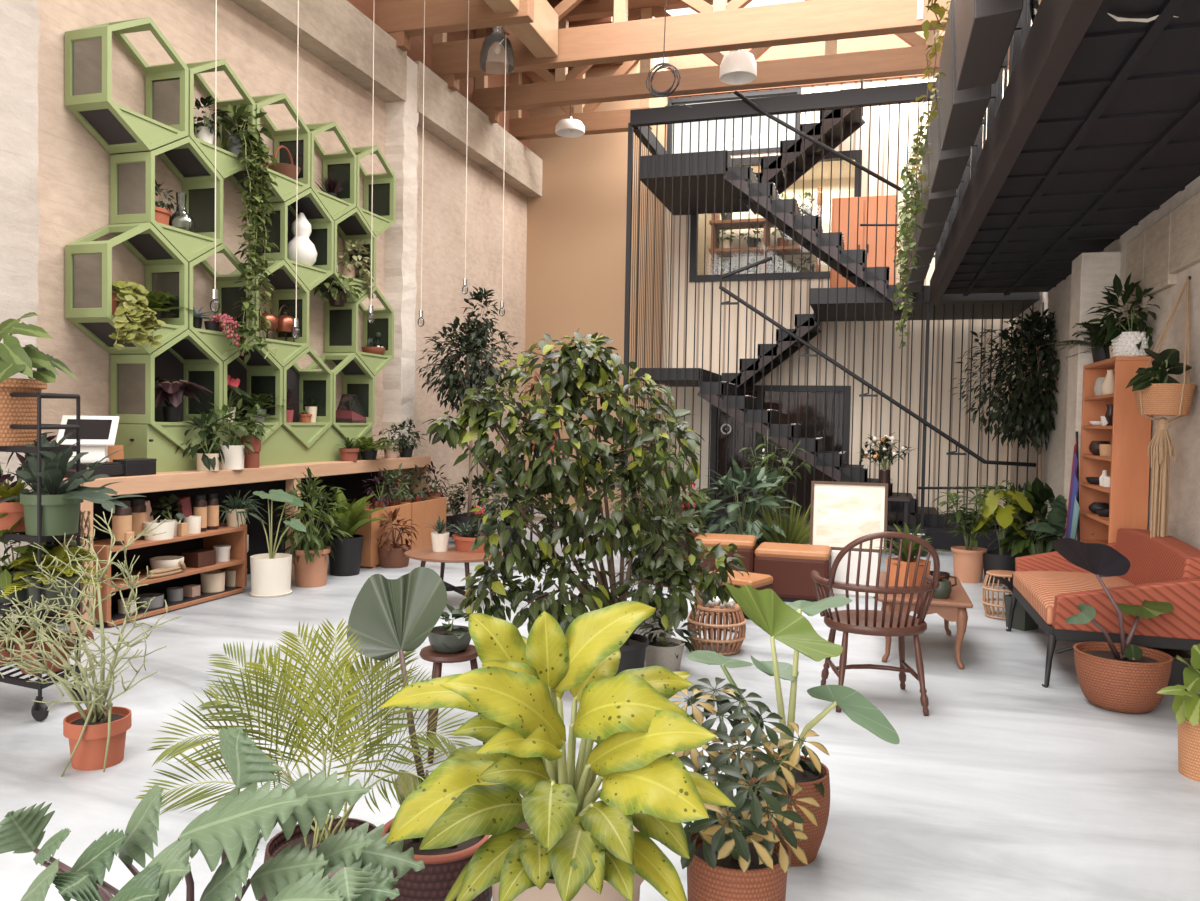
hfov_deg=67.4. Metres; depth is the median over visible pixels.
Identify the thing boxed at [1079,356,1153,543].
bookcase
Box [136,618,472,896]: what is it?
palm
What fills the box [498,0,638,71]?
ceiling
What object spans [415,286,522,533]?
potted tree
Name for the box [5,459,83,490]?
potted plant
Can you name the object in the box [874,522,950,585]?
potted plant
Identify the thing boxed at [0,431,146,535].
fern
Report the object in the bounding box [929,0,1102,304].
beam
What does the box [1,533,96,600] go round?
potted plant
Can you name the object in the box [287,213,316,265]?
vase
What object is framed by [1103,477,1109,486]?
ceramic jar
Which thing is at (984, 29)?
planter
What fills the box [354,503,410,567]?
wooden crate
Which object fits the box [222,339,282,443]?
shelf
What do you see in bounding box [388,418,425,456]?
potted plant
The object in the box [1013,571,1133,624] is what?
seat cushion
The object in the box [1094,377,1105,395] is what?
ceramic vase
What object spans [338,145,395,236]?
shelf
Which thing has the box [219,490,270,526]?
potted plant
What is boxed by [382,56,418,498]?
pillar
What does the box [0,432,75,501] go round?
potted plant
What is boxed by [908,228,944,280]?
planter
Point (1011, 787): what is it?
floor
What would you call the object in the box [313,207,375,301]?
shelf
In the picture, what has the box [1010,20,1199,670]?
wall
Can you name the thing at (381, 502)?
potted plant
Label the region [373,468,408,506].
potted plant
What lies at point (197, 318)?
potted plant
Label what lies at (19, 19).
wall
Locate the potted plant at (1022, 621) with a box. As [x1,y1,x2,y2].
[993,575,1037,630]
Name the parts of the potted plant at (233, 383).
pot, flower, flower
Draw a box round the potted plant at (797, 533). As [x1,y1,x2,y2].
[736,494,810,543]
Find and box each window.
[667,87,800,154]
[689,150,861,281]
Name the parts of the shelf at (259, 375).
panel, roof pane, pane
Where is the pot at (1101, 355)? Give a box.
[1091,348,1109,362]
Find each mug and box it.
[930,571,956,586]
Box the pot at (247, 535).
[247,535,248,551]
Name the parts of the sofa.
leg, leg, armrest, frame, armrest, backrest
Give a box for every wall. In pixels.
[0,0,39,624]
[36,0,526,515]
[524,57,1015,513]
[697,160,854,274]
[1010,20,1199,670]
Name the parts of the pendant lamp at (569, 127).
lamp shade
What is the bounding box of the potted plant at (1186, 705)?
[1157,643,1199,781]
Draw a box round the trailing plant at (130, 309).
[109,280,165,348]
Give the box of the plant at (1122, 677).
[1051,538,1173,713]
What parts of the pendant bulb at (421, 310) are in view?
cord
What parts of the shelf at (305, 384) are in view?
panel, pane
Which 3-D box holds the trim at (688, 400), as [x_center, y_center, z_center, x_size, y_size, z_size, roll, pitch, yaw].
[1.492,0.007,14.270,0.480,2.093,0.030,2,2,17]
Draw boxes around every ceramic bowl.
[1086,477,1098,484]
[1096,509,1108,516]
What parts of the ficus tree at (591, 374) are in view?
pot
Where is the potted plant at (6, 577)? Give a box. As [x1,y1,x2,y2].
[0,500,72,602]
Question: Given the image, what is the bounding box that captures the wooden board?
[108,445,123,461]
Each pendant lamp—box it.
[480,26,513,73]
[555,105,584,137]
[719,50,756,84]
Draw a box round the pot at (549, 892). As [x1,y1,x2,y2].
[488,821,643,900]
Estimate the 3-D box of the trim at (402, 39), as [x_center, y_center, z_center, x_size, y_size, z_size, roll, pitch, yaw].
[-2.015,-4.776,11.661,0.350,0.200,2.760,2,2,17]
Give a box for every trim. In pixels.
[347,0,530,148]
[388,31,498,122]
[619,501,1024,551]
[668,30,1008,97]
[680,387,709,498]
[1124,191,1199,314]
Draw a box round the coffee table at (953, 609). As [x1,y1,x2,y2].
[878,572,972,668]
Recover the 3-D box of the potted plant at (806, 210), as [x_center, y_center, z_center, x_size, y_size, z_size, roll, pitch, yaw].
[3.399,-4.043,14.828,0.454,0.455,0.381,3,2,38]
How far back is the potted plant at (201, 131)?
7.43 m
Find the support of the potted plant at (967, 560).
on the floor
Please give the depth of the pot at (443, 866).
2.46 m
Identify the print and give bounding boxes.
[809,481,887,552]
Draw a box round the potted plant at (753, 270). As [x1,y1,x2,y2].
[740,258,758,273]
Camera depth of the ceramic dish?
7.21 m
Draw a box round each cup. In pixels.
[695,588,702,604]
[1101,416,1107,425]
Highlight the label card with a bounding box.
[124,532,133,544]
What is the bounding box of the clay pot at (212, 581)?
[200,570,224,592]
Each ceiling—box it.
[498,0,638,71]
[944,0,1199,293]
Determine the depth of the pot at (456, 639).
3.98 m
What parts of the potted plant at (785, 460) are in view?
pot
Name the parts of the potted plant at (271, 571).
pot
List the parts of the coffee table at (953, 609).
leg, leg, leg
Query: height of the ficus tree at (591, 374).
2.030 m
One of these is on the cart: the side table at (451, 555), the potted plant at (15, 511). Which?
the potted plant at (15, 511)
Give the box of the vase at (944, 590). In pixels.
[928,574,951,598]
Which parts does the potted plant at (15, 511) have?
pot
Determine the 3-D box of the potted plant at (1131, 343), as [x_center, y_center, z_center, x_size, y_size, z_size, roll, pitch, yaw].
[3.833,-0.989,6.672,0.432,0.658,0.806,2,2,21]
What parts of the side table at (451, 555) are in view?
leg, leg, leg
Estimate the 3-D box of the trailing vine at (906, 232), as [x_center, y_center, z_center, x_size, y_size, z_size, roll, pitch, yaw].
[2.441,-1.872,6.759,0.426,1.022,0.811,2,2,17]
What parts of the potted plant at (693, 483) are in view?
pot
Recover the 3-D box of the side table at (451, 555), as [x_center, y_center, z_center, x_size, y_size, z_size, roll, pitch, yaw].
[-1.175,1.035,7.280,0.819,0.413,0.741,2,2,17]
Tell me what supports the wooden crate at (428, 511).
on the floor
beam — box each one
[231,0,406,102]
[378,0,533,36]
[414,61,542,197]
[484,0,557,57]
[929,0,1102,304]
[963,0,1199,295]
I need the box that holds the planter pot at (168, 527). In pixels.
[142,520,174,540]
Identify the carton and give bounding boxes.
[183,584,199,596]
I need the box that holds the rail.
[935,0,1038,266]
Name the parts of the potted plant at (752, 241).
pot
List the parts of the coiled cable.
cord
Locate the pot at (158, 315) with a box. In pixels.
[154,311,161,319]
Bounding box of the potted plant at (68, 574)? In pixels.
[0,545,106,609]
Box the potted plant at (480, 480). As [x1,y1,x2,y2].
[449,474,504,532]
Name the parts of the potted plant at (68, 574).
pot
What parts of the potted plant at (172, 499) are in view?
pot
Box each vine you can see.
[213,103,278,363]
[892,184,916,348]
[894,123,928,274]
[911,1,950,189]
[922,0,950,38]
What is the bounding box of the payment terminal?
[56,415,119,462]
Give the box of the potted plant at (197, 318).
[193,307,211,328]
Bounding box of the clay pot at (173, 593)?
[166,587,182,600]
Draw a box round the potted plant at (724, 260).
[715,259,737,274]
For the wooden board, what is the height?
0.220 m
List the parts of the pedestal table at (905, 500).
leg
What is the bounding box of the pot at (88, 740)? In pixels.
[63,706,131,770]
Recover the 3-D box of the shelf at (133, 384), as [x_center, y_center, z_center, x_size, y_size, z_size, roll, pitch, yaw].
[-3.447,-0.476,7.196,0.380,0.978,0.782,2,2,17]
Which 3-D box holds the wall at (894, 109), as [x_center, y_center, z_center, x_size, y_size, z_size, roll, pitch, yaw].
[2.390,-2.624,14.045,7.520,7.400,0.200,2,2,17]
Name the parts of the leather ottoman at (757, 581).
seat, seat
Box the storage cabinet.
[830,195,897,287]
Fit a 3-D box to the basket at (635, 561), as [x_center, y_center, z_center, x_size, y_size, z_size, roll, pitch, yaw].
[0.349,0.988,5.879,0.625,0.648,0.570,2,2,17]
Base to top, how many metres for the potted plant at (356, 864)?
0.825 m
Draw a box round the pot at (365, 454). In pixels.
[361,450,377,459]
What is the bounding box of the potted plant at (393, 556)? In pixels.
[376,508,419,567]
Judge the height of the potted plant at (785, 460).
1.428 m
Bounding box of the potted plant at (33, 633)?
[0,602,93,673]
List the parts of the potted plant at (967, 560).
pot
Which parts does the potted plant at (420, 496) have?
pot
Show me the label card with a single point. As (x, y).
(127, 535)
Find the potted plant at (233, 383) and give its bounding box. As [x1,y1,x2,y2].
[227,375,259,421]
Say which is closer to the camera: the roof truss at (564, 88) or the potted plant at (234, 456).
the potted plant at (234, 456)
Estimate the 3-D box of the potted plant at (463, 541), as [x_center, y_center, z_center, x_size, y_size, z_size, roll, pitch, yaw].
[-1.018,0.635,7.487,0.536,0.378,0.392,2,2,17]
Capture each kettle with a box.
[259,303,278,339]
[273,305,295,341]
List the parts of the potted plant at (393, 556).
handle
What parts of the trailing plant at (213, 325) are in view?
pot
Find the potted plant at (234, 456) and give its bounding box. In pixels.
[205,398,265,469]
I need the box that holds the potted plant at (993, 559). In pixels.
[971,490,1032,586]
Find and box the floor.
[0,509,1199,900]
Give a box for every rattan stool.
[687,603,746,654]
[981,570,1014,619]
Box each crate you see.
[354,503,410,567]
[402,497,445,549]
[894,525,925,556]
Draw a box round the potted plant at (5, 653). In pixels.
[0,603,56,664]
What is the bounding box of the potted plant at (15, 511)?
[0,481,32,531]
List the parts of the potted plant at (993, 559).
pot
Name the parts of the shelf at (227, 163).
pane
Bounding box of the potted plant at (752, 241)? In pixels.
[738,224,762,246]
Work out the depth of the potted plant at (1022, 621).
6.71 m
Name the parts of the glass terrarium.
glass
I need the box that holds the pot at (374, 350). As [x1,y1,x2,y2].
[362,347,384,354]
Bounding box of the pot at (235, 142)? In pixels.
[228,136,246,157]
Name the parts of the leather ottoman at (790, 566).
seat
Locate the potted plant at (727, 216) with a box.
[719,213,732,219]
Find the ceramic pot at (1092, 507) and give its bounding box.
[1088,502,1108,513]
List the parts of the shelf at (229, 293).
pane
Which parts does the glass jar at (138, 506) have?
lid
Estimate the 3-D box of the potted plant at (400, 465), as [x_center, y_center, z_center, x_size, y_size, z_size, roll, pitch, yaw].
[-2.208,0.403,9.845,0.421,0.536,0.415,2,2,17]
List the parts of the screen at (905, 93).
corner post, rod, rod, rod, rod, rod, rod, rod, rod, rod, rod, rod, rod, rod, rod, rod, rod, rod, rod, rod, rod, rod, rod, rail, rod, rod, rod, rod, rod, rod, rod, rod, rod, rod, rod, corner post, rod, rod, rod, rod, rod, rod, rod, rod, rod, rod, rod, rod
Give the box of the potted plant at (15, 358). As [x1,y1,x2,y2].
[0,312,77,445]
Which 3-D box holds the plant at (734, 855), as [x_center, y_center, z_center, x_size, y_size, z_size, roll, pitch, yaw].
[0.378,1.072,2.554,0.509,0.701,0.603,2,2,17]
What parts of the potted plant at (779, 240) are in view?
pot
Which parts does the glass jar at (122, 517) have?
lid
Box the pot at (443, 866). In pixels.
[381,818,491,900]
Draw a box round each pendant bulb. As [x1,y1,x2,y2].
[210,0,219,312]
[292,0,299,338]
[367,8,374,322]
[418,0,424,326]
[462,0,468,293]
[499,42,505,315]
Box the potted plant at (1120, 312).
[1085,304,1135,357]
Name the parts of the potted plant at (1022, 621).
pot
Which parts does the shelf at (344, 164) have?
pane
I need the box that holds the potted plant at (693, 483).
[670,482,718,570]
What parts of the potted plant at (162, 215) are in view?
pot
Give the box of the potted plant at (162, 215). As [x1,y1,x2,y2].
[155,180,178,224]
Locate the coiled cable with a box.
[646,0,690,107]
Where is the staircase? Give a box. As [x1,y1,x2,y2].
[636,79,1039,527]
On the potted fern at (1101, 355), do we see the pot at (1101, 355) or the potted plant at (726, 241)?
the pot at (1101, 355)
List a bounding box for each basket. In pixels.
[268,145,300,179]
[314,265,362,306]
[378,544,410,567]
[616,555,698,637]
[1125,278,1195,537]
[1134,383,1195,414]
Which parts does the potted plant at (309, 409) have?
pot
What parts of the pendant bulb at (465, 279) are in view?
cord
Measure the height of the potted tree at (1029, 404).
2.897 m
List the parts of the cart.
post, guard rail, post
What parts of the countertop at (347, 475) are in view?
post, cash drawer, drawer, post, panel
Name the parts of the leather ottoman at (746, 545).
seat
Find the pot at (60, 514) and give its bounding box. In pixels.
[20,491,83,535]
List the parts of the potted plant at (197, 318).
pot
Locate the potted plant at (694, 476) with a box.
[639,470,717,539]
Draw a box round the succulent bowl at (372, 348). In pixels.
[362,332,384,354]
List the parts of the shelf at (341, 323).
pane, pane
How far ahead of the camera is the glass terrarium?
9.60 m
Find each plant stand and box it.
[419,644,485,763]
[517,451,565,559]
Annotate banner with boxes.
[1065,431,1079,540]
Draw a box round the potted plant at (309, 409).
[302,399,316,422]
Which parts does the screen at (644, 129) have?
rod, rod, rod, rod, rod, rod, rod, rod, rod, rod, rod, rod, rod, rod, rod, rod, rod, rod, rod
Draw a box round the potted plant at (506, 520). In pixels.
[480,451,545,547]
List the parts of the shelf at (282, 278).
roof pane, pane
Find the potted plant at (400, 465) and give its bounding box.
[381,463,416,502]
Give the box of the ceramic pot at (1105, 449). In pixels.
[1099,444,1111,455]
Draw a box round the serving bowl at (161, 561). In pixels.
[150,556,183,569]
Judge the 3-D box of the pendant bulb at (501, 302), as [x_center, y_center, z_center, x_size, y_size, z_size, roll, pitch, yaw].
[-1.111,-3.893,10.499,0.070,4.636,0.068,2,2,17]
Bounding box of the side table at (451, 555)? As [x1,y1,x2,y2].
[404,546,502,606]
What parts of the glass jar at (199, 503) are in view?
lid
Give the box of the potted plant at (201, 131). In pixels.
[194,96,229,144]
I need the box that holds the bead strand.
[701,598,735,607]
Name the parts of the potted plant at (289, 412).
pot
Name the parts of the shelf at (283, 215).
pane, panel, roof pane, pane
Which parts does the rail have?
post, post, post, post, post, post, post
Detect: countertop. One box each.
[43,455,430,633]
[63,455,430,495]
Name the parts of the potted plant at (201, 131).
pot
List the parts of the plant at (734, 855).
pot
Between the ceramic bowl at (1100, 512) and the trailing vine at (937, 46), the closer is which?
the trailing vine at (937, 46)
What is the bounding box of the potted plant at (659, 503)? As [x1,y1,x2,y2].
[648,471,677,516]
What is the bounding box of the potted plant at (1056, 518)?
[1026,495,1092,552]
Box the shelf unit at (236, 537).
[61,523,246,627]
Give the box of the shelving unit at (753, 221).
[709,188,822,274]
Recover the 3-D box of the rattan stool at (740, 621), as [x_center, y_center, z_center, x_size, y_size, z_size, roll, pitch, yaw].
[0.769,1.165,5.939,0.390,0.302,0.390,2,2,34]
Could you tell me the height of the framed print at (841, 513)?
0.600 m
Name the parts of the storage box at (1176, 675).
lid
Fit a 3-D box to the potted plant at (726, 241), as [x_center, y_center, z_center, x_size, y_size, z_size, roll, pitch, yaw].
[2.131,-3.588,15.228,0.428,0.415,0.425,2,2,37]
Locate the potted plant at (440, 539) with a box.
[427,516,460,551]
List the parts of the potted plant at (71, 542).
pot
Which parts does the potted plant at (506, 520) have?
pot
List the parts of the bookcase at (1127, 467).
panel, panel, panel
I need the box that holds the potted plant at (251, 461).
[235,404,278,467]
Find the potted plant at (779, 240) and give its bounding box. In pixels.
[771,229,788,245]
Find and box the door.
[709,385,850,506]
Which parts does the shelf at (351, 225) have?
underside panel, roof pane, pane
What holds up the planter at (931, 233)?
hanging from the rail
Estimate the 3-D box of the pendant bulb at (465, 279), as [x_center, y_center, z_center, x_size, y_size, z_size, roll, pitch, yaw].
[-1.470,-3.972,9.992,0.070,4.458,0.068,2,2,17]
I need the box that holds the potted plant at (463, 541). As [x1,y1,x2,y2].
[447,505,505,552]
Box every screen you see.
[623,81,1043,533]
[628,126,669,508]
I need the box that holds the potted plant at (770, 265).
[768,255,795,272]
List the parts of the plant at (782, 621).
pot, pot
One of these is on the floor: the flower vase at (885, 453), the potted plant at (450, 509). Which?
the potted plant at (450, 509)
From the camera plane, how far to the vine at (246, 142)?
7.66 m
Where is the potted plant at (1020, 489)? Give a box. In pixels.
[1002,479,1026,512]
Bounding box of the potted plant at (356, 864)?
[0,727,424,900]
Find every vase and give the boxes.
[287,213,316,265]
[859,433,916,496]
[928,574,951,598]
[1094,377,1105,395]
[1099,470,1108,485]
[1102,370,1113,394]
[1105,404,1112,425]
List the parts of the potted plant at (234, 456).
pot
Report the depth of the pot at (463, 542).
7.35 m
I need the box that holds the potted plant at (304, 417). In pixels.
[298,409,311,422]
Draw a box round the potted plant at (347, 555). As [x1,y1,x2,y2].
[301,488,388,575]
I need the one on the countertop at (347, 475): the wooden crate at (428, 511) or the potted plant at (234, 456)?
the potted plant at (234, 456)
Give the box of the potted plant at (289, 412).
[286,389,305,421]
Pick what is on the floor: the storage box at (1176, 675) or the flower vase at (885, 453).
the storage box at (1176, 675)
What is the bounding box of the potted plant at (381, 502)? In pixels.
[362,467,400,509]
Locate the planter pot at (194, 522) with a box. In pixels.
[183,516,200,533]
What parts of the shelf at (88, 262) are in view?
pane, underside panel, roof pane, pane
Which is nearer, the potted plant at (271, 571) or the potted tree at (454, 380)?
the potted plant at (271, 571)
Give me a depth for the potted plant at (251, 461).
7.67 m
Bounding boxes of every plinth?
[114,424,371,472]
[829,550,877,598]
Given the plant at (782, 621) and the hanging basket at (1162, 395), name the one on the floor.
the plant at (782, 621)
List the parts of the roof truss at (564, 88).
post, post, post, post, post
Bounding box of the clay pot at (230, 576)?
[225,570,235,586]
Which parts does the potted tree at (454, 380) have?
pot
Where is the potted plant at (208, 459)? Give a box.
[175,408,236,470]
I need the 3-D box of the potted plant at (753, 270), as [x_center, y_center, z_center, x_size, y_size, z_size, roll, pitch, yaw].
[2.551,-3.033,15.143,0.473,0.445,0.408,2,2,17]
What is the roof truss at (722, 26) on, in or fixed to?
attached to the ceiling at (553, 3)
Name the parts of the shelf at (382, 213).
pane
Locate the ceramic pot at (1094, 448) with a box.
[1089,441,1109,454]
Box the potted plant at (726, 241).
[716,225,736,247]
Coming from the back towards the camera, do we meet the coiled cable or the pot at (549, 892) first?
the coiled cable
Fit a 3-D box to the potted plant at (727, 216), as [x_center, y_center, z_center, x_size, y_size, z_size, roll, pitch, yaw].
[2.149,-4.081,15.208,0.432,0.463,0.424,2,2,36]
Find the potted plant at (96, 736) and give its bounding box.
[0,508,181,776]
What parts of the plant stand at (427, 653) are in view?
leg, leg, leg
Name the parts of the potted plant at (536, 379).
pot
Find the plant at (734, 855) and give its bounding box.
[661,677,829,900]
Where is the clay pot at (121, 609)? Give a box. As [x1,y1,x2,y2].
[118,598,134,613]
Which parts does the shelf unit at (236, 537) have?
panel, panel, rope coil, panel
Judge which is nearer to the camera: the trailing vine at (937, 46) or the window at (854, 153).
the trailing vine at (937, 46)
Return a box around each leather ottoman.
[694,533,756,585]
[699,570,772,618]
[754,542,831,601]
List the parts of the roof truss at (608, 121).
post, post, post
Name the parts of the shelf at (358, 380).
roof pane, pane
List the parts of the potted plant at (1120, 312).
pot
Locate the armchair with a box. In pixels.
[810,532,939,715]
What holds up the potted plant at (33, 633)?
on the cart
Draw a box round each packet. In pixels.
[145,500,152,521]
[177,496,191,522]
[178,523,188,536]
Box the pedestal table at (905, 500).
[887,496,909,530]
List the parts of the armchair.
arm post, leg, leg, seat, leg, leg, arm post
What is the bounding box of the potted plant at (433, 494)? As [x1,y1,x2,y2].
[418,461,448,496]
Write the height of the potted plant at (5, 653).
0.442 m
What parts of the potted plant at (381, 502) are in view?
pot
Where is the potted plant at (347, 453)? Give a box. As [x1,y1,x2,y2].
[336,437,358,460]
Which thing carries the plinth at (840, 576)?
on the floor
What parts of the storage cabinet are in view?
door, door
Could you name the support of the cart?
on the floor
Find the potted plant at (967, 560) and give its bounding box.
[931,480,1016,582]
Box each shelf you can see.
[65,17,188,153]
[65,222,187,353]
[110,137,222,261]
[110,329,222,452]
[185,59,255,178]
[188,243,254,360]
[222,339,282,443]
[228,93,310,202]
[230,260,308,366]
[250,188,333,290]
[281,346,332,447]
[296,122,356,220]
[306,353,374,445]
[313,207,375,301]
[324,286,393,375]
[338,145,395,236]
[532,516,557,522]
[887,525,903,530]
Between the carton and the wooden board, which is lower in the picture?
the carton
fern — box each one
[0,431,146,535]
[146,291,195,319]
[233,393,286,421]
[352,437,401,459]
[1041,320,1126,362]
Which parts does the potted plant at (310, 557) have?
pot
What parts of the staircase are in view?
handrail, handrail, handrail, handrail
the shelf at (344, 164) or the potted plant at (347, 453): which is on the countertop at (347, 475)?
the potted plant at (347, 453)
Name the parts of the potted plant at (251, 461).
pot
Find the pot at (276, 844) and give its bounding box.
[262,817,375,896]
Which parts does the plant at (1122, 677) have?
pot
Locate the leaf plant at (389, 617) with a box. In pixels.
[347,567,491,900]
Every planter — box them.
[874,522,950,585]
[905,247,938,292]
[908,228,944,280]
[911,202,953,265]
[916,166,963,246]
[922,128,977,223]
[929,74,995,192]
[939,0,1021,150]
[954,0,1022,90]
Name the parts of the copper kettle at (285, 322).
handle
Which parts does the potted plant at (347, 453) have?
pot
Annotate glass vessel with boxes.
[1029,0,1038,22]
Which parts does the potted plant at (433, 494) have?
pot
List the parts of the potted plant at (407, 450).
pot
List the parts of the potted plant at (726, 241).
pot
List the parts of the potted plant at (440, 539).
pot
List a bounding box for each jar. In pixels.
[112,500,131,544]
[130,499,145,539]
[193,495,206,531]
[206,493,218,529]
[213,545,230,561]
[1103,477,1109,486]
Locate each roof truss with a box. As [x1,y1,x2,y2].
[431,0,1040,77]
[474,0,1009,111]
[509,60,652,139]
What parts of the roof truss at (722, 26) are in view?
post, post, post, plate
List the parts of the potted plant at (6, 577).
pot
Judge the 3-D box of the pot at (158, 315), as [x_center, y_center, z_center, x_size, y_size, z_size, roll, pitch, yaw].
[-3.482,-1.029,6.994,0.140,0.100,0.140,2,2,17]
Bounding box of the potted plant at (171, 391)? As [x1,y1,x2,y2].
[155,376,213,421]
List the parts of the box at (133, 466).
lid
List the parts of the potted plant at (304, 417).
pot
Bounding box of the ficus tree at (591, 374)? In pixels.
[422,329,749,675]
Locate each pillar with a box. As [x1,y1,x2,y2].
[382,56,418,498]
[1063,251,1120,539]
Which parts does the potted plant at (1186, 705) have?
pot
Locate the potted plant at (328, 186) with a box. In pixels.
[315,172,344,196]
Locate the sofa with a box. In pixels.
[1006,528,1199,687]
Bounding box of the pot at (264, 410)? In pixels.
[251,409,266,421]
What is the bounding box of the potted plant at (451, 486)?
[443,483,475,536]
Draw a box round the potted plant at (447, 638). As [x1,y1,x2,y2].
[428,604,471,652]
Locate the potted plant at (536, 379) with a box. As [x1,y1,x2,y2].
[520,367,567,450]
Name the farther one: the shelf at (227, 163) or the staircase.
the staircase
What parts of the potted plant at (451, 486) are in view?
pot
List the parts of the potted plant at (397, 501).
pot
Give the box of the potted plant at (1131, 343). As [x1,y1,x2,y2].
[1086,272,1159,356]
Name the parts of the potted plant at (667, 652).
pot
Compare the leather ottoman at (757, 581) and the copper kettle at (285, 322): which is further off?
the copper kettle at (285, 322)
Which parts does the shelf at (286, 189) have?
underside panel, pane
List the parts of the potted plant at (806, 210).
pot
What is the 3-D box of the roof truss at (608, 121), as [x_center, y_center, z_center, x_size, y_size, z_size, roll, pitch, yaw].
[-0.315,-5.589,13.841,2.300,1.420,0.180,2,2,17]
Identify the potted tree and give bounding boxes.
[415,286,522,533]
[951,306,1059,535]
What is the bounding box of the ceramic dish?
[1090,421,1100,425]
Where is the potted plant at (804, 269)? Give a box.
[790,256,815,271]
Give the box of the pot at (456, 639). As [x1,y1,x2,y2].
[428,625,470,652]
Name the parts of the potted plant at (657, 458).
pot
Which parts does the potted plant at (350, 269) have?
pot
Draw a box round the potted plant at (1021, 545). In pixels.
[980,481,1048,556]
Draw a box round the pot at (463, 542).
[452,534,498,552]
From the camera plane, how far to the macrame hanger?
4.75 m
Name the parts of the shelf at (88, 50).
pane, underside panel, pane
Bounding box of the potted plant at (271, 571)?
[249,489,305,597]
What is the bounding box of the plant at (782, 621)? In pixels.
[686,582,899,865]
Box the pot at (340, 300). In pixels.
[327,292,346,306]
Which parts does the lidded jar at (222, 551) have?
lid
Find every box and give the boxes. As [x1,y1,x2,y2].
[113,458,156,475]
[182,549,215,567]
[1147,647,1191,691]
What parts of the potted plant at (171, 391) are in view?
pot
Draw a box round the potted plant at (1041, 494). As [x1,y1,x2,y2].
[988,477,1059,562]
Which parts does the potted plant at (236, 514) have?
pot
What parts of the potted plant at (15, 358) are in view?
pot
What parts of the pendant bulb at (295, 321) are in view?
bulb glass, cord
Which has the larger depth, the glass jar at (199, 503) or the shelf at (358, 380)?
the shelf at (358, 380)
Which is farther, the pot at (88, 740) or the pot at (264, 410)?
the pot at (264, 410)
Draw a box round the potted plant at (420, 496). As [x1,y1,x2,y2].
[402,464,442,501]
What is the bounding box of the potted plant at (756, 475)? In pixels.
[694,458,800,546]
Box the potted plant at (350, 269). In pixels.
[337,240,378,299]
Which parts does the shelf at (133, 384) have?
pane, panel, roof pane, pane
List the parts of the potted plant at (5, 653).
pot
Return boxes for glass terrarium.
[336,394,365,422]
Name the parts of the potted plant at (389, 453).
pot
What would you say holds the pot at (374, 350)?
on the succulent bowl at (372, 348)
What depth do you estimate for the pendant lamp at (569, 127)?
13.14 m
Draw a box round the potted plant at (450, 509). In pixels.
[441,494,460,517]
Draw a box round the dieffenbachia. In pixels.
[378,601,735,900]
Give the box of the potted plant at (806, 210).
[798,192,816,215]
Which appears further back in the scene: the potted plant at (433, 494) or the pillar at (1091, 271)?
the potted plant at (433, 494)
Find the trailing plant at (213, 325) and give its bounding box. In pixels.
[204,313,243,355]
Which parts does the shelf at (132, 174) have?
pane, roof pane, pane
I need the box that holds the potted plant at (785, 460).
[739,434,810,539]
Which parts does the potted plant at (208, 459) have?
pot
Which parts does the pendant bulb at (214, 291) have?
bulb glass, cord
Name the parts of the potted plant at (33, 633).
pot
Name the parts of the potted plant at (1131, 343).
pot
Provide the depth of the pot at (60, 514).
4.36 m
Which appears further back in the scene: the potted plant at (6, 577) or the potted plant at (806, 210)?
the potted plant at (806, 210)
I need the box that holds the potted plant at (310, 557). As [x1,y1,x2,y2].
[273,467,352,587]
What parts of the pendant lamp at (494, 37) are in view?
bulb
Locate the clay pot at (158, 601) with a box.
[136,593,163,608]
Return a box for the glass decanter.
[169,192,194,231]
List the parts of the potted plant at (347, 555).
pot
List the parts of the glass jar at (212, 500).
lid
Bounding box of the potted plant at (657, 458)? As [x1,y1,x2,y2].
[608,443,711,568]
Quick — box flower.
[473,505,484,516]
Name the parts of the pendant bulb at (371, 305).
bulb glass, cord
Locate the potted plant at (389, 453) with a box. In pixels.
[372,425,406,457]
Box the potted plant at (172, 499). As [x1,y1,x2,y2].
[150,494,183,535]
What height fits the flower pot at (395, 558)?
0.200 m
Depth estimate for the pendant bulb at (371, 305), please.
8.72 m
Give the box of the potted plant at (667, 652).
[639,614,700,670]
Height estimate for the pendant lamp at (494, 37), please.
1.551 m
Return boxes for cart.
[0,392,86,720]
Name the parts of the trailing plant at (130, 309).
pot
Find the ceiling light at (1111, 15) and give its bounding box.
[1107,13,1176,21]
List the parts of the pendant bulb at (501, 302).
cord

